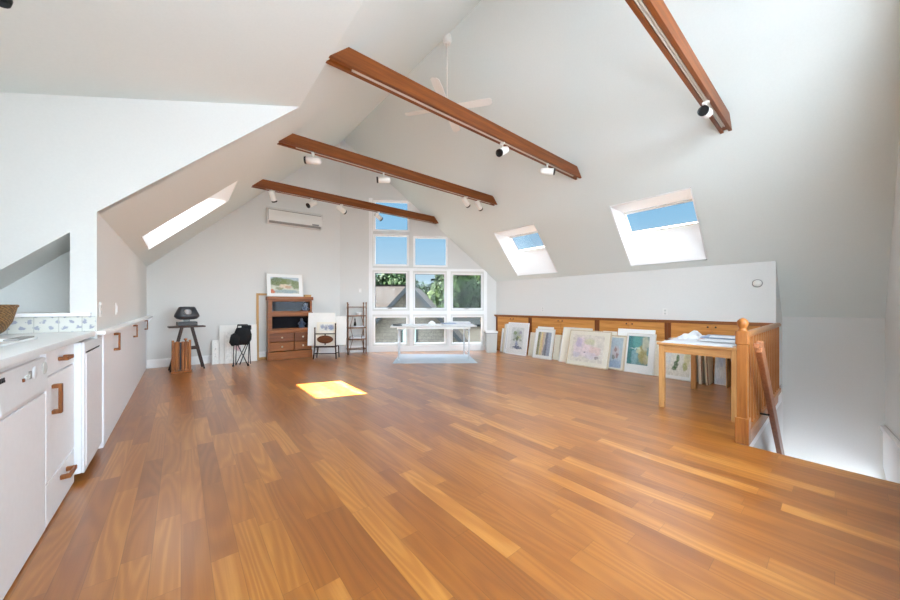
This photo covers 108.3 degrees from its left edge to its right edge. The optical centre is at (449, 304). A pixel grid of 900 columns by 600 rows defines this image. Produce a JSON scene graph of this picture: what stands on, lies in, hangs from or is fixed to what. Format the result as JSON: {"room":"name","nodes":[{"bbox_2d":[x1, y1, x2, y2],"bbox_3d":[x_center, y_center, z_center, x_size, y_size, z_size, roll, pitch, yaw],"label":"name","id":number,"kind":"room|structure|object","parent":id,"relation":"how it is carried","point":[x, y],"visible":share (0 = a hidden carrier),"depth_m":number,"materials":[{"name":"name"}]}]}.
{"room":"attic art studio","nodes":[
{"label":"attic art studio","id":0,"kind":"room"},
{"bbox_2d":[99,215,146,329],"bbox_3d":[-4.343,-0.245,4.369,0.120,0.970,4.730,0,0,-40],"label":"wall","id":1,"kind":"structure","parent":0,"point":[122,275],"depth_m":3.38,"materials":[{"name":"paint"}]},
{"bbox_2d":[0,92,298,338],"bbox_3d":[-2.538,-0.921,2.729,2.370,2.362,0.100,0,0,-40],"label":"wall","id":2,"kind":"structure","parent":0,"point":[65,160],"depth_m":2.47,"materials":[{"name":"paint"}]},
{"bbox_2d":[0,236,69,312],"bbox_3d":[-3.253,-0.250,2.474,0.623,0.700,0.420,0,0,-40],"label":"wall niche","id":3,"kind":"object","parent":2,"relation":"in","point":[40,283],"visible":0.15,"depth_m":2.62,"materials":[{"name":"paint"}]},
{"bbox_2d":[1,316,95,333],"bbox_3d":[-3.028,0.142,2.251,0.785,0.116,0.009,0,0,-40],"label":"backsplash","id":4,"kind":"structure","parent":2,"relation":"attached to","point":[20,325],"depth_m":2.35,"materials":[{"name":"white tile"}]},
{"bbox_2d":[15,313,90,316],"bbox_3d":[-3.053,0.071,2.269,0.750,0.027,0.150,0,0,-40],"label":"trim","id":5,"kind":"structure","parent":2,"relation":"attached to","point":[16,314],"depth_m":2.33,"materials":[{"name":"white paint"}]},
{"bbox_2d":[0,0,362,106],"bbox_3d":[-1.433,-1.868,1.002,3.570,1.708,4.290,0,0,-40],"label":"ceiling","id":6,"kind":"structure","parent":0,"point":[255,52],"depth_m":2.22,"materials":[{"name":"paint"}]},
{"bbox_2d":[146,143,339,360],"bbox_3d":[-4.681,-1.351,6.956,4.560,5.542,0.140,0,0,-35],"label":"wall","id":7,"kind":"structure","parent":0,"point":[219,272],"depth_m":7.05,"materials":[{"name":"paint"}]},
{"bbox_2d":[146,346,339,368],"bbox_3d":[-4.252,1.117,7.166,3.598,0.165,0.016,0,0,-35],"label":"baseboard","id":8,"kind":"structure","parent":7,"relation":"attached to","point":[154,363],"depth_m":6.55,"materials":[{"name":"white paint"}]},
{"bbox_2d":[266,207,321,229],"bbox_3d":[-3.579,-1.987,7.519,1.160,0.336,0.216,0,0,-35],"label":"air conditioner","id":9,"kind":"object","parent":7,"relation":"attached to","point":[275,216],"visible":1,"depth_m":7.42,"materials":[{"name":"white plastic"}]},
{"bbox_2d":[98,0,480,266],"bbox_3d":[-1.669,-2.400,3.999,3.811,3.585,9.210,0,0,-40],"label":"ceiling","id":10,"kind":"structure","parent":0,"point":[398,35],"depth_m":3.83,"materials":[{"name":"paint"}]},
{"bbox_2d":[141,181,236,248],"bbox_3d":[-3.801,-1.317,4.772,1.010,0.951,1.200,0,0,-40],"label":"window","id":11,"kind":"structure","parent":10,"relation":"attached to","point":[151,239],"depth_m":5.14,"materials":[{"name":"white paint"}]},
{"bbox_2d":[252,179,437,223],"bbox_3d":[-1.914,-2.172,7.061,4.130,0.155,0.110,0,0,-40],"label":"ceiling beam","id":12,"kind":"structure","parent":10,"relation":"attached to","point":[264,184],"depth_m":6.69,"materials":[{"name":"brown wood"}]},
{"bbox_2d":[277,133,496,205],"bbox_3d":[-0.632,-2.172,5.513,4.130,0.155,0.110,0,0,-40],"label":"ceiling beam","id":13,"kind":"structure","parent":10,"relation":"attached to","point":[293,141],"depth_m":5.05,"materials":[{"name":"brown wood"}]},
{"bbox_2d":[304,152,320,164],"bbox_3d":[-1.890,-2.019,4.474,0.217,0.160,0.097,0,0,-9],"label":"track spotlight","id":14,"kind":"object","parent":13,"relation":"attached to","point":[307,160],"visible":1,"depth_m":4.44,"materials":[{"name":"white plastic"}]},
{"bbox_2d":[326,47,581,179],"bbox_3d":[0.547,-2.172,4.088,4.130,0.155,0.110,0,0,-40],"label":"ceiling beam","id":15,"kind":"structure","parent":10,"relation":"attached to","point":[348,60],"depth_m":3.48,"materials":[{"name":"brown wood"}]},
{"bbox_2d":[496,142,508,156],"bbox_3d":[0.681,-1.996,4.199,0.097,0.207,0.222,0,0,42],"label":"track spotlight","id":16,"kind":"object","parent":15,"relation":"attached to","point":[504,150],"visible":1,"depth_m":4.17,"materials":[{"name":"white paint"}]},
{"bbox_2d":[540,163,555,174],"bbox_3d":[1.454,-2.014,4.835,0.220,0.170,0.097,0,0,9],"label":"track spotlight","id":17,"kind":"object","parent":15,"relation":"attached to","point":[545,171],"visible":1,"depth_m":4.80,"materials":[{"name":"white plastic"}]},
{"bbox_2d":[625,0,731,133],"bbox_3d":[1.759,-2.172,2.624,4.130,0.155,0.110,0,0,-40],"label":"ceiling beam","id":18,"kind":"structure","parent":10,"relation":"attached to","point":[656,18],"depth_m":2.75,"materials":[{"name":"brown wood"}]},
{"bbox_2d":[697,100,712,117],"bbox_3d":[2.637,-2.009,3.351,0.224,0.181,0.097,0,0,-40],"label":"track spotlight","id":19,"kind":"object","parent":18,"relation":"attached to","point":[704,111],"visible":1,"depth_m":3.31,"materials":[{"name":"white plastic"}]},
{"bbox_2d":[340,140,495,351],"bbox_3d":[-0.334,-1.385,8.538,4.936,5.610,0.162,0,0,-6],"label":"wall","id":20,"kind":"structure","parent":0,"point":[357,183],"depth_m":8.31,"materials":[{"name":"paint"}]},
{"bbox_2d":[340,346,368,352],"bbox_3d":[-0.781,1.120,8.423,4.003,0.160,0.016,0,0,-6],"label":"baseboard","id":21,"kind":"structure","parent":20,"relation":"attached to","point":[342,348],"depth_m":8.24,"materials":[{"name":"white paint"}]},
{"bbox_2d":[374,272,406,308],"bbox_3d":[-1.530,-0.378,8.371,0.859,0.959,0.133,0,0,-6],"label":"window","id":22,"kind":"structure","parent":20,"relation":"attached to","point":[375,273],"depth_m":8.39,"materials":[{"name":"white paint"}]},
{"bbox_2d":[374,316,406,343],"bbox_3d":[-1.535,0.652,8.412,0.859,0.719,0.050,0,0,-6],"label":"window","id":23,"kind":"structure","parent":20,"relation":"attached to","point":[385,316],"depth_m":8.39,"materials":[{"name":"white paint"}]},
{"bbox_2d":[373,234,408,265],"bbox_3d":[-1.518,-1.410,8.414,0.906,0.824,0.050,0,0,-6],"label":"window","id":24,"kind":"structure","parent":20,"relation":"attached to","point":[374,235],"depth_m":8.38,"materials":[{"name":"white paint"}]},
{"bbox_2d":[373,200,408,231],"bbox_3d":[-1.512,-2.297,8.414,0.919,0.809,0.050,0,0,-6],"label":"window","id":25,"kind":"structure","parent":20,"relation":"attached to","point":[374,201],"depth_m":8.39,"materials":[{"name":"glass"}]},
{"bbox_2d":[414,273,445,308],"bbox_3d":[-0.528,-0.365,8.477,0.834,0.954,0.133,0,0,-6],"label":"window","id":26,"kind":"structure","parent":20,"relation":"attached to","point":[444,274],"depth_m":8.52,"materials":[{"name":"white paint"}]},
{"bbox_2d":[414,316,445,343],"bbox_3d":[-0.533,0.655,8.518,0.834,0.724,0.050,0,0,-6],"label":"window","id":27,"kind":"structure","parent":20,"relation":"attached to","point":[444,342],"depth_m":8.52,"materials":[{"name":"white paint"}]},
{"bbox_2d":[413,236,447,266],"bbox_3d":[-0.508,-1.390,8.521,0.906,0.804,0.050,0,0,-6],"label":"window","id":28,"kind":"structure","parent":20,"relation":"attached to","point":[414,237],"depth_m":8.50,"materials":[{"name":"white paint"}]},
{"bbox_2d":[452,273,481,308],"bbox_3d":[0.454,-0.357,8.581,0.829,0.949,0.133,0,0,-6],"label":"window","id":29,"kind":"structure","parent":20,"relation":"attached to","point":[452,273],"depth_m":8.59,"materials":[{"name":"white paint"}]},
{"bbox_2d":[452,316,481,343],"bbox_3d":[0.449,0.657,8.622,0.829,0.729,0.050,0,0,-6],"label":"window","id":30,"kind":"structure","parent":20,"relation":"attached to","point":[452,316],"depth_m":8.60,"materials":[{"name":"white paint"}]},
{"bbox_2d":[3,350,899,599],"bbox_3d":[-0.547,1.310,4.934,8.350,0.220,9.300,0,0,-40],"label":"floor","id":31,"kind":"structure","parent":0,"point":[355,475],"depth_m":2.03,"materials":[{"name":"brown wood"}]},
{"bbox_2d":[0,355,47,599],"bbox_3d":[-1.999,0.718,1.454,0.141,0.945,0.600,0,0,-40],"label":"dishwasher","id":32,"kind":"object","parent":31,"relation":"on","point":[23,384],"visible":1,"depth_m":1.45,"materials":[{"name":"white metal"}]},
{"bbox_2d":[40,343,76,527],"bbox_3d":[-2.367,0.715,1.933,0.165,0.950,0.593,0,0,-40],"label":"base cabinet","id":33,"kind":"object","parent":31,"relation":"on","point":[60,468],"visible":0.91,"depth_m":1.91,"materials":[{"name":"white laminate"}]},
{"bbox_2d":[0,331,94,368],"bbox_3d":[-1.762,0.217,0.722,0.785,0.036,3.960,0,0,-40],"label":"countertop","id":34,"kind":"structure","parent":33,"relation":"on","point":[12,354],"depth_m":1.68,"materials":[{"name":"stone"}]},
{"bbox_2d":[0,305,18,333],"bbox_3d":[-2.988,0.098,1.979,0.444,0.202,0.444,0,0,-40],"label":"wicker basket","id":35,"kind":"object","parent":34,"relation":"on","point":[7,312],"visible":1,"depth_m":2.06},
{"bbox_2d":[0,336,37,346],"bbox_3d":[-2.383,0.269,1.468,0.500,0.180,0.760,0,0,-40],"label":"sink","id":36,"kind":"object","parent":34,"relation":"in","point":[3,341],"visible":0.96,"depth_m":1.71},
{"bbox_2d":[72,336,101,474],"bbox_3d":[-2.913,0.728,2.295,0.554,0.945,0.650,0,0,-40],"label":"fridge","id":37,"kind":"object","parent":31,"relation":"on","point":[87,362],"visible":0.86,"depth_m":2.27,"materials":[{"name":"white metal"}]},
{"bbox_2d":[98,330,121,448],"bbox_3d":[-3.409,0.718,3.040,0.465,0.965,1.106,0,0,-40],"label":"base cabinet","id":38,"kind":"object","parent":31,"relation":"on","point":[112,342],"visible":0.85,"depth_m":3.04,"materials":[{"name":"white laminate"}]},
{"bbox_2d":[97,316,152,334],"bbox_3d":[-4.192,0.288,4.312,0.160,0.170,4.629,0,0,-40],"label":"wall ledge","id":39,"kind":"object","parent":38,"relation":"on","point":[116,328],"visible":0.73,"depth_m":3.22,"materials":[{"name":"white laminate"}]},
{"bbox_2d":[122,324,137,411],"bbox_3d":[-4.288,0.718,4.103,0.465,0.965,1.646,0,0,-40],"label":"base cabinet","id":40,"kind":"object","parent":31,"relation":"on","point":[130,334],"visible":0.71,"depth_m":4.10,"materials":[{"name":"white laminate"}]},
{"bbox_2d":[137,320,147,384],"bbox_3d":[-5.335,0.718,5.368,0.465,0.965,1.630,0,0,-40],"label":"base cabinet","id":41,"kind":"object","parent":31,"relation":"on","point":[142,328],"visible":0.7,"depth_m":5.34,"materials":[{"name":"white laminate"}]},
{"bbox_2d":[171,338,192,373],"bbox_3d":[-4.791,0.902,5.819,0.294,0.607,0.196,0,0,-37],"label":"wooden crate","id":42,"kind":"object","parent":31,"relation":"on","point":[180,351],"visible":1,"depth_m":5.79,"materials":[{"name":"brown wood"}]},
{"bbox_2d":[167,325,205,371],"bbox_3d":[-4.895,0.795,6.048,0.269,0.815,0.530,0,0,44],"label":"stand","id":43,"kind":"object","parent":31,"relation":"on","point":[196,346],"visible":0.81,"depth_m":6.04,"materials":[{"name":"black wood"}]},
{"bbox_2d":[174,307,199,325],"bbox_3d":[-4.883,0.206,6.034,0.263,0.356,0.372,0,0,44],"label":"table lamp","id":44,"kind":"object","parent":43,"relation":"on","point":[186,314],"visible":1,"depth_m":5.96,"materials":[{"name":"black plastic"}]},
{"bbox_2d":[174,307,199,319],"bbox_3d":[-4.889,0.150,6.040,0.246,0.244,0.372,0,0,44],"label":"hood","id":45,"kind":"object","parent":44,"relation":"attached to","point":[182,313],"depth_m":5.95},
{"bbox_2d":[212,340,218,364],"bbox_3d":[-4.770,0.959,6.611,0.115,0.482,0.111,0,0,-35],"label":"board","id":46,"kind":"object","parent":31,"relation":"on","point":[215,343],"visible":1,"depth_m":6.60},
{"bbox_2d":[213,341,217,363],"bbox_3d":[-4.766,0.957,6.605,0.085,0.460,0.004,0,-12,-35],"label":"artwork","id":47,"kind":"object","parent":46,"relation":"attached to","point":[215,343],"depth_m":6.60},
{"bbox_2d":[225,331,245,363],"bbox_3d":[-4.464,0.869,6.755,0.360,0.661,0.109,0,0,-35],"label":"sheet","id":48,"kind":"object","parent":31,"relation":"on","point":[228,348],"visible":0.7,"depth_m":6.71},
{"bbox_2d":[219,324,256,363],"bbox_3d":[-4.450,0.811,6.842,0.660,0.777,0.143,0,0,-35],"label":"board","id":49,"kind":"object","parent":31,"relation":"on","point":[222,328],"visible":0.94,"depth_m":6.83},
{"bbox_2d":[229,324,251,366],"bbox_3d":[-4.134,0.792,6.417,0.363,0.816,0.252,0,0,-18],"label":"folding chair","id":50,"kind":"object","parent":31,"relation":"on","point":[243,335],"visible":1,"depth_m":6.39,"materials":[{"name":"black fabric"}]},
{"bbox_2d":[256,293,266,359],"bbox_3d":[-3.891,0.470,7.370,0.860,1.459,0.110,0,0,-35],"label":"frame","id":51,"kind":"object","parent":31,"relation":"on","point":[257,294],"visible":0.41,"depth_m":7.13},
{"bbox_2d":[266,296,312,360],"bbox_3d":[-3.603,0.507,7.327,0.935,1.385,0.286,0,0,-37],"label":"bookcase","id":52,"kind":"object","parent":31,"relation":"on","point":[285,339],"visible":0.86,"depth_m":7.26,"materials":[{"name":"brown wood"}]},
{"bbox_2d":[266,273,303,296],"bbox_3d":[-3.737,-0.451,7.376,0.745,0.528,0.138,0,0,-35],"label":"framed picture","id":53,"kind":"object","parent":52,"relation":"on","point":[278,284],"visible":0.95,"depth_m":7.36},
{"bbox_2d":[270,277,298,293],"bbox_3d":[-3.740,-0.445,7.370,0.575,0.375,0.004,0,-13,-35],"label":"artwork","id":54,"kind":"object","parent":53,"relation":"attached to","point":[278,285],"depth_m":7.36},
{"bbox_2d":[313,323,339,358],"bbox_3d":[-2.788,0.802,7.336,0.525,0.800,0.280,0,0,-4],"label":"chair","id":55,"kind":"object","parent":31,"relation":"on","point":[325,339],"visible":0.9,"depth_m":7.22,"materials":[{"name":"brown wood"}]},
{"bbox_2d":[308,313,335,345],"bbox_3d":[-2.904,0.545,7.357,0.600,0.741,0.070,0,0,-4],"label":"canvas","id":56,"kind":"object","parent":55,"relation":"on","point":[313,318],"visible":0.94,"depth_m":7.35},
{"bbox_2d":[316,322,336,345],"bbox_3d":[-2.781,0.650,7.318,0.430,0.531,0.062,0,0,-4],"label":"framed picture","id":57,"kind":"object","parent":55,"relation":"on","point":[322,327],"visible":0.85,"depth_m":7.32,"materials":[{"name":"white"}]},
{"bbox_2d":[335,316,346,344],"bbox_3d":[-2.688,0.585,7.425,0.620,0.661,0.070,0,0,-4],"label":"canvas","id":58,"kind":"object","parent":55,"relation":"on","point":[341,320],"visible":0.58,"depth_m":7.43},
{"bbox_2d":[346,302,366,354],"bbox_3d":[-2.311,0.564,8.030,0.474,1.272,0.262,0,0,-26],"label":"etagere","id":59,"kind":"object","parent":31,"relation":"on","point":[348,315],"visible":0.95,"depth_m":8.00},
{"bbox_2d":[392,354,476,363],"bbox_3d":[-0.329,1.196,7.314,1.768,0.006,1.272,0,0,-2],"label":"floor mat","id":60,"kind":"object","parent":31,"relation":"on","point":[404,358],"visible":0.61,"depth_m":7.25,"materials":[{"name":"fabric"}]},
{"bbox_2d":[390,324,476,359],"bbox_3d":[-0.385,0.823,7.444,1.880,0.742,0.800,0,0,-7],"label":"work table","id":61,"kind":"object","parent":60,"relation":"on","point":[437,326],"visible":0.96,"depth_m":7.15,"materials":[{"name":"white paint"}]},
{"bbox_2d":[484,330,497,352],"bbox_3d":[1.040,0.930,8.286,0.308,0.541,0.308,0,0,-4],"label":"waste bin","id":62,"kind":"object","parent":31,"relation":"on","point":[490,335],"visible":1,"depth_m":8.16,"materials":[{"name":"white paint"}]},
{"bbox_2d":[496,317,529,354],"bbox_3d":[1.730,0.743,8.334,0.467,0.915,1.084,0,0,-40],"label":"base cabinet","id":63,"kind":"object","parent":31,"relation":"on","point":[500,321],"visible":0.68,"depth_m":8.40,"materials":[{"name":"brown wood"}]},
{"bbox_2d":[505,322,529,355],"bbox_3d":[1.632,0.816,7.900,0.161,0.768,0.630,0,0,-40],"label":"framed picture","id":64,"kind":"object","parent":31,"relation":"on","point":[517,334],"visible":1,"depth_m":7.88,"materials":[{"name":"paper"}]},
{"bbox_2d":[510,327,523,349],"bbox_3d":[1.631,0.809,7.899,0.004,0.530,0.370,13,-8,-39],"label":"artwork","id":65,"kind":"object","parent":64,"relation":"attached to","point":[516,333],"depth_m":7.90},
{"bbox_2d":[528,332,534,355],"bbox_3d":[1.949,0.923,7.597,0.129,0.553,0.220,0,0,-40],"label":"framed picture","id":66,"kind":"object","parent":31,"relation":"on","point":[532,335],"visible":0.54,"depth_m":7.63,"materials":[{"name":"paper"}]},
{"bbox_2d":[532,328,555,359],"bbox_3d":[2.101,0.870,7.295,0.180,0.659,0.500,0,0,-40],"label":"framed picture","id":67,"kind":"object","parent":31,"relation":"on","point":[544,338],"visible":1,"depth_m":7.28,"materials":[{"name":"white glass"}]},
{"bbox_2d":[536,332,551,355],"bbox_3d":[2.103,0.869,7.290,0.004,0.525,0.340,18,-11,-38],"label":"artwork","id":68,"kind":"object","parent":67,"relation":"attached to","point":[543,339],"depth_m":7.28},
{"bbox_2d":[552,335,561,359],"bbox_3d":[2.344,0.927,7.104,0.148,0.546,0.155,0,0,-40],"label":"framed picture","id":69,"kind":"object","parent":31,"relation":"on","point":[558,338],"visible":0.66,"depth_m":7.09,"materials":[{"name":"paper"}]},
{"bbox_2d":[530,318,596,356],"bbox_3d":[2.587,0.743,7.283,0.447,0.915,1.624,0,0,-40],"label":"base cabinet","id":70,"kind":"object","parent":31,"relation":"on","point":[558,324],"visible":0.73,"depth_m":7.18,"materials":[{"name":"brown wood"}]},
{"bbox_2d":[494,315,772,325],"bbox_3d":[2.881,0.279,6.607,0.054,0.050,5.315,0,0,-40],"label":"cap","id":71,"kind":"object","parent":70,"relation":"on","point":[524,316],"visible":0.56,"depth_m":5.83,"materials":[{"name":"wood"}]},
{"bbox_2d":[558,327,592,361],"bbox_3d":[2.589,0.838,6.725,0.224,0.723,0.640,0,0,-40],"label":"framed picture","id":72,"kind":"object","parent":31,"relation":"on","point":[566,330],"visible":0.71,"depth_m":6.89},
{"bbox_2d":[566,329,611,369],"bbox_3d":[2.706,0.852,6.367,0.210,0.694,0.840,0,0,-40],"label":"framed picture","id":73,"kind":"object","parent":31,"relation":"on","point":[586,348],"visible":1,"depth_m":6.34,"materials":[{"name":"paper"}]},
{"bbox_2d":[570,334,604,363],"bbox_3d":[2.691,0.854,6.381,0.004,0.530,0.640,20,-12,-38],"label":"artwork","id":74,"kind":"object","parent":73,"relation":"attached to","point":[584,348],"depth_m":6.36},
{"bbox_2d":[608,335,626,370],"bbox_3d":[3.109,0.885,6.043,0.183,0.629,0.295,0,0,-40],"label":"framed picture","id":75,"kind":"object","parent":31,"relation":"on","point":[618,343],"visible":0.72,"depth_m":6.03,"materials":[{"name":"paper"}]},
{"bbox_2d":[609,337,623,367],"bbox_3d":[3.097,0.888,6.053,0.004,0.560,0.207,19,-12,-38],"label":"artwork","id":76,"kind":"object","parent":75,"relation":"attached to","point":[616,358],"depth_m":6.04},
{"bbox_2d":[597,320,667,340],"bbox_3d":[3.498,0.743,6.182,0.447,0.915,1.231,0,0,-40],"label":"base cabinet","id":77,"kind":"object","parent":31,"relation":"on","point":[661,329],"visible":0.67,"depth_m":5.96,"materials":[{"name":"brown wood"}]},
{"bbox_2d":[618,328,655,335],"bbox_3d":[3.338,0.821,5.885,0.183,0.757,0.630,0,0,-40],"label":"framed picture","id":78,"kind":"object","parent":31,"relation":"on","point":[622,332],"visible":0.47,"depth_m":5.97},
{"bbox_2d":[624,333,656,375],"bbox_3d":[3.349,0.853,5.731,0.180,0.694,0.470,0,0,-40],"label":"framed picture","id":79,"kind":"object","parent":31,"relation":"on","point":[640,348],"visible":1,"depth_m":5.72,"materials":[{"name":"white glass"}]},
{"bbox_2d":[627,336,649,365],"bbox_3d":[3.334,0.805,5.764,0.004,0.505,0.340,17,-11,-38],"label":"artwork","id":80,"kind":"object","parent":79,"relation":"attached to","point":[638,347],"depth_m":5.75},
{"bbox_2d":[653,341,659,375],"bbox_3d":[3.542,0.907,5.515,0.149,0.585,0.120,0,0,-40],"label":"framed picture","id":81,"kind":"object","parent":31,"relation":"on","point":[656,362],"visible":0.52,"depth_m":5.52},
{"bbox_2d":[664,340,690,381],"bbox_3d":[3.704,0.896,5.295,0.239,0.606,0.435,0,0,-40],"label":"framed picture","id":82,"kind":"object","parent":31,"relation":"on","point":[678,366],"visible":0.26,"depth_m":5.25},
{"bbox_2d":[666,352,690,377],"bbox_3d":[3.708,0.895,5.288,0.004,0.520,0.350,26,-16,-37],"label":"artwork","id":83,"kind":"object","parent":82,"relation":"attached to","point":[677,364],"depth_m":5.26},
{"bbox_2d":[657,340,735,421],"bbox_3d":[3.208,0.819,3.994,1.365,0.762,0.747,0,0,-40],"label":"wooden table","id":84,"kind":"object","parent":31,"relation":"on","point":[693,350],"visible":0.41,"depth_m":3.64,"materials":[{"name":"brown wood"}]},
{"bbox_2d":[662,339,735,347],"bbox_3d":[2.960,0.433,3.815,0.727,0.010,0.636,0,0,-41],"label":"paper sheet","id":85,"kind":"object","parent":84,"relation":"on","point":[678,341],"visible":0.57,"depth_m":3.71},
{"bbox_2d":[670,333,699,339],"bbox_3d":[3.027,0.392,4.133,0.462,0.064,0.238,0,0,-28],"label":"crumpled paper","id":86,"kind":"object","parent":85,"relation":"on","point":[684,336],"visible":0.94,"depth_m":4.06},
{"bbox_3d":[3.256,0.420,3.904,0.400,0.006,0.560,0,0,45],"label":"sheet","id":87,"kind":"object","parent":85,"relation":"on","visible":0},
{"bbox_2d":[697,338,734,342],"bbox_3d":[3.184,0.414,3.818,0.480,0.006,0.340,0,0,-37],"label":"sheet","id":88,"kind":"object","parent":87,"relation":"on","point":[705,339],"visible":0.64,"depth_m":3.76,"materials":[{"name":"white paper"}]},
{"bbox_2d":[698,356,705,383],"bbox_3d":[3.905,0.924,5.020,0.322,0.547,0.047,0,-2,-40],"label":"canvas","id":89,"kind":"object","parent":31,"relation":"on","point":[701,367],"visible":0.44,"depth_m":4.92,"materials":[{"name":"beige fabric"}]},
{"bbox_2d":[704,356,713,384],"bbox_3d":[3.952,0.914,4.963,0.322,0.568,0.065,0,0,-40],"label":"canvas","id":90,"kind":"object","parent":31,"relation":"on","point":[708,361],"visible":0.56,"depth_m":4.89,"materials":[{"name":"fabric"}]},
{"bbox_2d":[668,323,761,374],"bbox_3d":[4.276,0.743,5.243,0.447,0.915,1.203,0,0,-40],"label":"base cabinet","id":91,"kind":"object","parent":31,"relation":"on","point":[675,330],"visible":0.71,"depth_m":5.19,"materials":[{"name":"brown wood"}]},
{"bbox_2d":[714,357,725,385],"bbox_3d":[4.112,0.899,4.909,0.134,0.602,0.170,0,0,-40],"label":"framed picture","id":92,"kind":"object","parent":31,"relation":"on","point":[720,363],"visible":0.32,"depth_m":4.90},
{"bbox_2d":[725,358,730,387],"bbox_3d":[4.104,0.898,4.779,0.322,0.597,0.023,0,-1,-40],"label":"canvas","id":93,"kind":"object","parent":31,"relation":"on","point":[728,361],"visible":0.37,"depth_m":4.70,"materials":[{"name":"brown wood"}]},
{"bbox_2d":[735,318,750,445],"bbox_3d":[2.546,0.656,2.828,0.092,1.088,0.092,0,0,-40],"label":"newel post","id":94,"kind":"object","parent":31,"relation":"on","point":[742,335],"visible":1,"depth_m":2.80,"materials":[{"name":"wood"}]},
{"bbox_2d":[738,323,780,445],"bbox_3d":[3.568,0.803,3.700,2.685,1.113,0.072,0,0,-40],"label":"balustrade","id":95,"kind":"object","parent":31,"relation":"on","point":[769,334],"visible":0.66,"depth_m":3.50,"materials":[{"name":"brown wood"}]},
{"bbox_2d":[753,341,784,454],"bbox_3d":[3.391,1.222,3.470,2.110,1.805,0.128,0,0,-40],"label":"stair handrail","id":96,"kind":"object","parent":95,"relation":"attached to","point":[760,353],"visible":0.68,"depth_m":3.18,"materials":[{"name":"wood"}]},
{"bbox_2d":[344,0,899,317],"bbox_3d":[1.642,-1.844,6.401,4.352,4.693,8.688,0,0,-40],"label":"ceiling","id":97,"kind":"structure","parent":0,"point":[803,179],"depth_m":4.28,"materials":[{"name":"paint"}]},
{"bbox_2d":[405,33,491,131],"bbox_3d":[-0.045,-3.587,5.026,1.021,1.215,1.021,0,0,-31],"label":"ceiling fan","id":98,"kind":"object","parent":97,"relation":"hanging from","point":[436,83],"visible":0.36,"depth_m":4.96,"materials":[{"name":"white paint"}]},
{"bbox_2d":[494,224,556,275],"bbox_3d":[1.688,-1.190,7.294,0.867,0.934,1.125,0,0,-40],"label":"window","id":99,"kind":"structure","parent":97,"relation":"attached to","point":[538,260],"depth_m":7.59,"materials":[{"name":"white paint"}]},
{"bbox_2d":[610,188,707,265],"bbox_3d":[3.359,-1.190,5.276,0.867,0.934,1.145,0,0,-40],"label":"window","id":100,"kind":"structure","parent":97,"relation":"attached to","point":[683,242],"depth_m":5.49,"materials":[{"name":"white paint"}]},
{"bbox_2d":[496,261,776,322],"bbox_3d":[2.831,-0.175,6.789,0.100,0.910,5.650,0,0,-40],"label":"wall","id":101,"kind":"structure","parent":0,"point":[727,293],"depth_m":5.73,"materials":[{"name":"paint"}]},
{"bbox_2d":[753,275,782,452],"bbox_3d":[3.809,1.714,3.993,3.520,4.472,0.105,0,0,-40],"label":"wall","id":102,"kind":"structure","parent":0,"point":[765,441],"depth_m":4.73,"materials":[{"name":"paint"}]},
{"bbox_2d":[749,387,781,446],"bbox_3d":[3.829,2.640,3.929,3.390,2.820,0.021,0,0,-40],"label":"trim","id":103,"kind":"structure","parent":102,"relation":"attached to","point":[757,436],"depth_m":3.78,"materials":[{"name":"white paint"}]},
{"bbox_2d":[782,316,884,479],"bbox_3d":[5.524,2.049,4.728,0.140,3.802,1.160,0,0,-40],"label":"wall","id":104,"kind":"structure","parent":0,"point":[833,368],"depth_m":4.63,"materials":[{"name":"paint"}]},
{"bbox_2d":[885,138,899,479],"bbox_3d":[2.585,-0.110,1.582,8.800,8.120,0.140,0,0,-40],"label":"wall","id":105,"kind":"structure","parent":0,"point":[892,317],"depth_m":3.54,"materials":[{"name":"paint"}]},
{"bbox_2d":[880,425,899,483],"bbox_3d":[4.441,1.615,3.237,3.410,1.050,0.045,0,0,-40],"label":"trim","id":106,"kind":"structure","parent":105,"relation":"attached to","point":[891,444],"depth_m":3.55,"materials":[{"name":"white paint"}]},
{"label":"outside","id":107,"kind":"structure","parent":0,"visible":0},
{"bbox_3d":[0.000,4.550,0.000,180.000,0.300,180.000,0,0,-40],"label":"ground","id":108,"kind":"structure","parent":107,"visible":0},
{"bbox_2d":[377,274,405,284],"bbox_3d":[-5.137,0.399,29.220,5.633,8.025,3.731,0,0,16],"label":"leafy tree","id":109,"kind":"object","parent":108,"relation":"on","point":[386,279],"visible":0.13,"depth_m":28.08,"materials":[{"name":"green plant"}]},
{"bbox_2d":[398,276,429,296],"bbox_3d":[-2.708,1.299,27.139,3.745,7.854,3.261,0,0,-25],"label":"leafy tree","id":110,"kind":"object","parent":108,"relation":"on","point":[423,287],"visible":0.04,"depth_m":27.17,"materials":[{"name":"green plant"}]},
{"bbox_2d":[375,285,467,342],"bbox_3d":[-5.190,1.640,17.137,13.050,5.520,7.120,0,0,0],"label":"house","id":111,"kind":"structure","parent":108,"relation":"on","point":[386,295],"depth_m":14.00,"materials":[{"name":"grey"}]},
{"bbox_2d":[425,284,443,307],"bbox_3d":[-1.066,1.818,24.948,3.833,6.946,3.377,0,0,37],"label":"leafy tree","id":112,"kind":"object","parent":108,"relation":"on","point":[434,295],"visible":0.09,"depth_m":23.82,"materials":[{"name":"green plant"}]},
{"bbox_2d":[429,275,443,291],"bbox_3d":[-0.308,0.917,26.863,3.878,8.171,4.256,0,0,14],"label":"leafy tree","id":113,"kind":"object","parent":108,"relation":"on","point":[438,278],"visible":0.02,"depth_m":26.89,"materials":[{"name":"green plant"}]},
{"bbox_2d":[438,275,480,317],"bbox_3d":[1.024,0.603,24.052,4.295,7.649,3.621,0,0,-29],"label":"leafy tree","id":114,"kind":"object","parent":108,"relation":"on","point":[466,291],"visible":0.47,"depth_m":22.80,"materials":[{"name":"green plant"}]},
{"bbox_2d":[453,318,480,341],"bbox_3d":[2.582,2.615,21.204,6.800,3.570,1.800,0,0,0],"label":"outbuilding","id":115,"kind":"structure","parent":108,"relation":"on","point":[475,332],"depth_m":20.51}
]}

